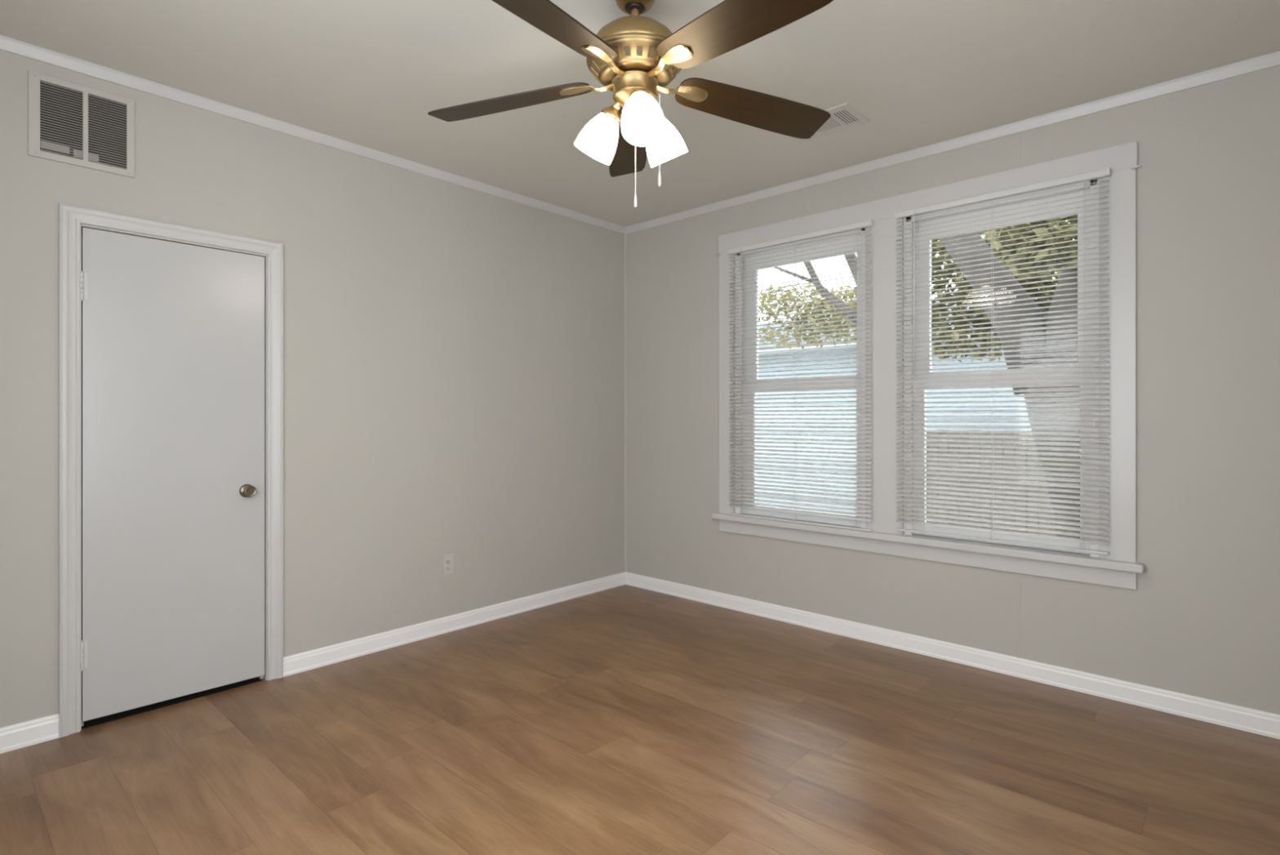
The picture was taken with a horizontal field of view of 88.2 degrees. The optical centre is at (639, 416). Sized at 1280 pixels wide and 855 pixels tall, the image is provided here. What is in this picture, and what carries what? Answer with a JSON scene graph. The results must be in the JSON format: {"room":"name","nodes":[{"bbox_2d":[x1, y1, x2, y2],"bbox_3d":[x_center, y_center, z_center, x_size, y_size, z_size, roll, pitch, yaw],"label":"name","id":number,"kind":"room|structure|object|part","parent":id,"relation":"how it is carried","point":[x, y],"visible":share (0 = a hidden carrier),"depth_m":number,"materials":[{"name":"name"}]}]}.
{"room":"empty bedroom","nodes":[
{"label":"empty bedroom","id":0,"kind":"room"},
{"bbox_2d":[0,49,624,727],"bbox_3d":[-1.507,-0.075,3.577,0.120,2.720,4.330,0,0,42],"label":"wall","id":1,"kind":"structure","parent":0,"point":[454,354],"depth_m":3.54,"materials":[{"name":"paint"}]},
{"bbox_2d":[27,70,134,177],"bbox_3d":[-2.249,-1.175,2.669,0.012,0.327,0.331,0,0,42],"label":"air vent","id":2,"kind":"object","parent":1,"relation":"in","point":[74,125],"visible":1,"depth_m":2.66,"materials":[{"name":"white metal"}]},
{"bbox_2d":[58,202,283,737],"bbox_3d":[-2.051,0.209,2.942,0.174,2.112,0.823,0,0,42],"label":"door","id":3,"kind":"structure","parent":1,"relation":"in","point":[171,352],"depth_m":2.87,"materials":[{"name":"white paint"}]},
{"bbox_3d":[-1.833,0.347,3.093,0.054,0.055,0.055,0,0,42],"label":"knob","id":4,"kind":"part","parent":3,"relation":"part of","materials":[{"name":"brown metal"}]},
{"bbox_2d":[0,571,625,753],"bbox_3d":[-1.470,1.220,3.516,0.017,0.091,4.050,0,0,42],"label":"baseboard","id":5,"kind":"structure","parent":1,"relation":"attached to","point":[30,732],"depth_m":3.63,"materials":[{"name":"white paint"}]},
{"bbox_2d":[0,35,625,234],"bbox_3d":[-1.468,-1.411,3.514,0.022,0.047,4.050,0,0,42],"label":"trim","id":6,"kind":"structure","parent":1,"relation":"attached to","point":[6,44],"depth_m":3.14,"materials":[{"name":"white paint"}]},
{"bbox_2d":[442,552,453,575],"bbox_3d":[-1.132,0.868,3.892,0.008,0.122,0.072,0,0,42],"label":"wall outlet","id":7,"kind":"object","parent":1,"relation":"attached to","point":[447,559],"visible":1,"depth_m":3.89,"materials":[{"name":"grey plastic"}]},
{"bbox_2d":[445,558,450,563],"bbox_3d":[-1.130,0.849,3.891,0.003,0.027,0.034,0,0,42],"label":"receptacle","id":8,"kind":"object","parent":7,"relation":"attached to","point":[447,560],"depth_m":3.89,"materials":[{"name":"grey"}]},
{"bbox_2d":[445,564,450,569],"bbox_3d":[-1.130,0.887,3.891,0.003,0.027,0.034,0,0,42],"label":"receptacle","id":9,"kind":"object","parent":7,"relation":"attached to","point":[447,566],"depth_m":3.89,"materials":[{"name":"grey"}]},
{"bbox_2d":[0,584,1279,854],"bbox_3d":[-0.312,1.325,2.483,5.120,0.120,4.330,0,0,42],"label":"floor","id":10,"kind":"structure","parent":0,"point":[624,719],"depth_m":2.44,"materials":[{"name":"wood"}]},
{"bbox_2d":[0,0,1279,226],"bbox_3d":[0.012,-1.495,2.186,4.240,0.120,4.330,0,0,42],"label":"ceiling","id":11,"kind":"structure","parent":0,"point":[368,73],"depth_m":2.70,"materials":[{"name":"paint"}]},
{"bbox_2d":[427,0,833,207],"bbox_3d":[-0.011,-1.070,2.194,1.445,0.730,1.449,0,0,42],"label":"ceiling fan","id":12,"kind":"object","parent":11,"relation":"hanging from","point":[634,57],"visible":1,"depth_m":2.16,"materials":[{"name":"brown wood"}]},
{"bbox_3d":[-0.457,-1.117,2.348,0.590,0.073,0.163,0,0,15],"label":"blade","id":13,"kind":"part","parent":12,"relation":"part of","materials":[{"name":"brown wood"}]},
{"bbox_3d":[-0.264,-1.117,1.849,0.163,0.073,0.590,0,0,33],"label":"blade","id":14,"kind":"part","parent":12,"relation":"part of","materials":[{"name":"brown wood"}]},
{"bbox_3d":[-0.148,-0.960,2.279,0.158,0.172,0.140,0,0,20],"label":"lamp shade","id":15,"kind":"part","parent":12,"relation":"part of","materials":[{"name":"white glass"}]},
{"bbox_3d":[-0.070,-1.060,2.251,0.070,0.044,0.030,0,0,20],"label":"light arm","id":16,"kind":"part","parent":12,"relation":"part of","materials":[{"name":"gold metal"}]},
{"bbox_3d":[-0.042,-1.117,2.686,0.163,0.073,0.590,0,0,-3],"label":"blade","id":17,"kind":"part","parent":12,"relation":"part of","materials":[{"name":"brown wood"}]},
{"bbox_3d":[-0.015,-0.885,2.219,0.004,0.270,0.004,0,0,20],"label":"pull chain","id":18,"kind":"part","parent":12,"relation":"part of","materials":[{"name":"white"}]},
{"bbox_3d":[0.003,-0.987,2.117,0.058,0.096,0.075,0,0,-10],"label":"bulb","id":19,"kind":"part","parent":12,"relation":"part of","materials":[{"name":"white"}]},
{"bbox_3d":[0.007,-0.960,2.094,0.140,0.172,0.158,0,0,-10],"label":"lamp shade","id":20,"kind":"part","parent":12,"relation":"part of","materials":[{"name":"white glass"}]},
{"bbox_3d":[0.067,-0.956,2.225,0.004,0.249,0.004,0,0,20],"label":"pull chain","id":21,"kind":"part","parent":12,"relation":"part of","materials":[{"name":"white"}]},
{"bbox_3d":[0.090,-0.960,2.321,0.158,0.172,0.140,0,0,-40],"label":"lamp shade","id":22,"kind":"part","parent":12,"relation":"part of","materials":[{"name":"white glass"}]},
{"bbox_3d":[0.271,-1.117,1.878,0.163,0.073,0.590,0,0,-39],"label":"blade","id":23,"kind":"part","parent":12,"relation":"part of","materials":[{"name":"brown wood"}]},
{"bbox_3d":[0.407,-1.117,2.396,0.590,0.073,0.163,0,0,-21],"label":"blade","id":24,"kind":"part","parent":12,"relation":"part of","materials":[{"name":"brown wood"}]},
{"bbox_2d":[791,102,870,143],"bbox_3d":[0.895,-1.431,3.229,0.370,0.009,0.256,0,0,42],"label":"ceiling vent","id":25,"kind":"object","parent":11,"relation":"in","point":[843,117],"visible":0.62,"depth_m":3.19,"materials":[{"name":"white metal"}]},
{"bbox_2d":[626,65,1279,714],"bbox_3d":[1.464,-0.085,3.684,4.120,2.700,0.160,0,0,42],"label":"wall","id":26,"kind":"structure","parent":0,"point":[1202,619],"depth_m":2.90,"materials":[{"name":"paint"}]},
{"bbox_2d":[624,233,626,572],"bbox_3d":[-0.109,-0.107,5.008,0.011,2.564,0.011,0,0,42],"label":"trim","id":27,"kind":"structure","parent":26,"relation":"attached to","point":[625,234],"depth_m":5.01,"materials":[{"name":"paint"}]},
{"bbox_2d":[734,227,865,528],"bbox_3d":[1.009,-0.217,4.099,0.897,1.765,0.158,0,0,42],"label":"window","id":28,"kind":"structure","parent":26,"relation":"in","point":[815,518],"depth_m":4.18,"materials":[{"name":"white plastic"}]},
{"bbox_2d":[728,219,874,531],"bbox_3d":[0.937,-0.229,3.992,0.962,1.732,0.058,0,0,42],"label":"mini blind","id":29,"kind":"object","parent":28,"relation":"attached to","point":[870,223],"visible":1,"depth_m":3.95,"materials":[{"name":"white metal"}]},
{"bbox_3d":[0.939,0.631,3.994,0.952,0.011,0.024,0,0,42],"label":"rail","id":30,"kind":"part","parent":29,"relation":"part of","materials":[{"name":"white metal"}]},
{"bbox_3d":[1.237,-0.507,3.692,0.009,1.125,0.009,0,0,42],"label":"lift cord","id":31,"kind":"part","parent":29,"relation":"part of","materials":[{"name":"white fabric"}]},
{"bbox_3d":[1.017,-0.636,4.108,0.871,0.899,0.034,0,0,42],"label":"sash","id":32,"kind":"part","parent":28,"relation":"part of","materials":[{"name":"white plastic"}]},
{"bbox_3d":[0.990,0.205,4.079,0.871,0.861,0.034,0,0,42],"label":"sash","id":33,"kind":"part","parent":28,"relation":"part of","materials":[{"name":"white plastic"}]},
{"bbox_2d":[711,141,1144,589],"bbox_3d":[1.362,-0.226,3.664,2.296,1.970,0.117,0,0,42],"label":"trim","id":34,"kind":"structure","parent":26,"relation":"attached to","point":[1120,568],"depth_m":3.47,"materials":[{"name":"white paint"}]},
{"bbox_3d":[0.576,-0.228,4.375,0.117,1.740,0.020,0,0,42],"label":"casing","id":35,"kind":"part","parent":34,"relation":"part of","materials":[{"name":"white paint"}]},
{"bbox_3d":[1.355,-0.228,3.662,0.209,1.740,0.020,0,0,42],"label":"mullion casing","id":36,"kind":"part","parent":34,"relation":"part of","materials":[{"name":"white paint"}]},
{"bbox_3d":[1.362,0.658,3.664,2.296,0.038,0.117,0,0,42],"label":"window stool","id":37,"kind":"part","parent":34,"relation":"part of","materials":[{"name":"white paint"}]},
{"bbox_3d":[1.358,-1.154,3.658,2.244,0.114,0.021,0,0,42],"label":"head casing","id":38,"kind":"part","parent":34,"relation":"part of","materials":[{"name":"white paint"}]},
{"bbox_3d":[2.134,-0.228,2.949,0.134,1.740,0.020,0,0,42],"label":"casing","id":39,"kind":"part","parent":34,"relation":"part of","materials":[{"name":"white paint"}]},
{"bbox_2d":[625,571,1279,738],"bbox_3d":[1.360,1.220,3.659,4.000,0.091,0.017,0,0,42],"label":"baseboard","id":40,"kind":"structure","parent":26,"relation":"attached to","point":[1230,715],"depth_m":3.26,"materials":[{"name":"white paint"}]},
{"bbox_2d":[625,51,1279,234],"bbox_3d":[1.359,-1.411,3.657,4.000,0.047,0.022,0,0,42],"label":"trim","id":41,"kind":"structure","parent":26,"relation":"attached to","point":[1273,60],"depth_m":3.26,"materials":[{"name":"white paint"}]},
{"bbox_2d":[903,178,1098,557],"bbox_3d":[1.818,-0.217,3.358,0.888,1.765,0.158,0,0,42],"label":"window","id":42,"kind":"structure","parent":26,"relation":"in","point":[1064,543],"depth_m":3.30,"materials":[{"name":"white plastic"}]},
{"bbox_3d":[1.827,-0.636,3.367,0.862,0.899,0.034,0,0,42],"label":"sash","id":43,"kind":"part","parent":42,"relation":"part of","materials":[{"name":"white plastic"}]},
{"bbox_3d":[1.800,0.205,3.338,0.862,0.861,0.034,0,0,42],"label":"sash","id":44,"kind":"part","parent":42,"relation":"part of","materials":[{"name":"white plastic"}]},
{"bbox_2d":[894,167,1111,554],"bbox_3d":[1.739,-0.247,3.258,0.956,1.720,0.058,0,0,42],"label":"mini blind","id":45,"kind":"object","parent":42,"relation":"attached to","point":[1106,172],"visible":1,"depth_m":3.21,"materials":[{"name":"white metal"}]},
{"bbox_3d":[1.741,0.608,3.260,0.946,0.011,0.024,0,0,42],"label":"rail","id":46,"kind":"part","parent":45,"relation":"part of","materials":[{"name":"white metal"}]},
{"bbox_3d":[2.037,-0.519,2.960,0.009,1.125,0.009,0,0,42],"label":"lift cord","id":47,"kind":"part","parent":45,"relation":"part of","materials":[{"name":"white fabric"}]},
{"bbox_2d":[1017,132,1020,657],"bbox_3d":[1.849,-0.106,3.222,0.016,2.566,0.004,0,0,42],"label":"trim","id":48,"kind":"structure","parent":26,"relation":"attached to","point":[1018,133],"depth_m":3.22,"materials":[{"name":"paint"}]},
{"bbox_2d":[1130,164,1141,170],"bbox_3d":[2.172,-1.093,2.889,0.016,0.016,0.042,0,0,-31],"label":"curtain hook","id":49,"kind":"object","parent":26,"relation":"attached to","point":[1132,168],"visible":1,"depth_m":2.89,"materials":[{"name":"white paint"}]},
{"bbox_3d":[2.172,-1.095,2.887,0.035,0.012,0.017,0,0,42],"label":"hook arm","id":50,"kind":"part","parent":49,"relation":"part of","materials":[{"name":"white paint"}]},
{"label":"outside","id":51,"kind":"structure","parent":0,"visible":0},
{"bbox_3d":[9.759,1.915,23.204,50.000,0.200,39.840,0,0,42],"label":"ground","id":52,"kind":"structure","parent":51,"visible":0},
{"bbox_2d":[758,253,856,348],"bbox_3d":[2.750,-0.717,9.904,2.922,5.276,1.412,0,0,42],"label":"shade tree","id":53,"kind":"object","parent":52,"relation":"on","point":[811,268],"visible":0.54,"depth_m":10.00,"materials":[{"name":"green leaves"},{"name":"grey brown bark"}]},
{"bbox_2d":[810,286,941,315],"bbox_3d":[7.718,-1.030,20.115,6.071,5.913,3.403,0,0,42],"label":"tree","id":54,"kind":"object","parent":52,"relation":"on","point":[854,287],"visible":0.02,"depth_m":20.12,"materials":[{"name":"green plant"}]},
{"bbox_2d":[755,291,1054,528],"bbox_3d":[4.754,-0.295,15.069,12.500,4.220,6.600,0,0,42],"label":"neighbor house","id":55,"kind":"structure","parent":52,"relation":"on","point":[774,325],"depth_m":12.46,"materials":[{"name":"blue"}]},
{"bbox_2d":[925,429,1055,535],"bbox_3d":[6.031,1.049,8.429,5.950,1.732,0.152,0,0,42],"label":"fence","id":56,"kind":"object","parent":52,"relation":"on","point":[926,433],"visible":0.03,"depth_m":9.37,"materials":[{"name":"grey wood"}]},
{"bbox_2d":[931,213,1079,537],"bbox_3d":[3.683,-0.704,6.321,2.029,5.348,3.733,0,0,-9],"label":"oak tree","id":57,"kind":"object","parent":52,"relation":"on","point":[1073,221],"visible":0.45,"depth_m":5.67,"materials":[{"name":"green plant"}]}
]}

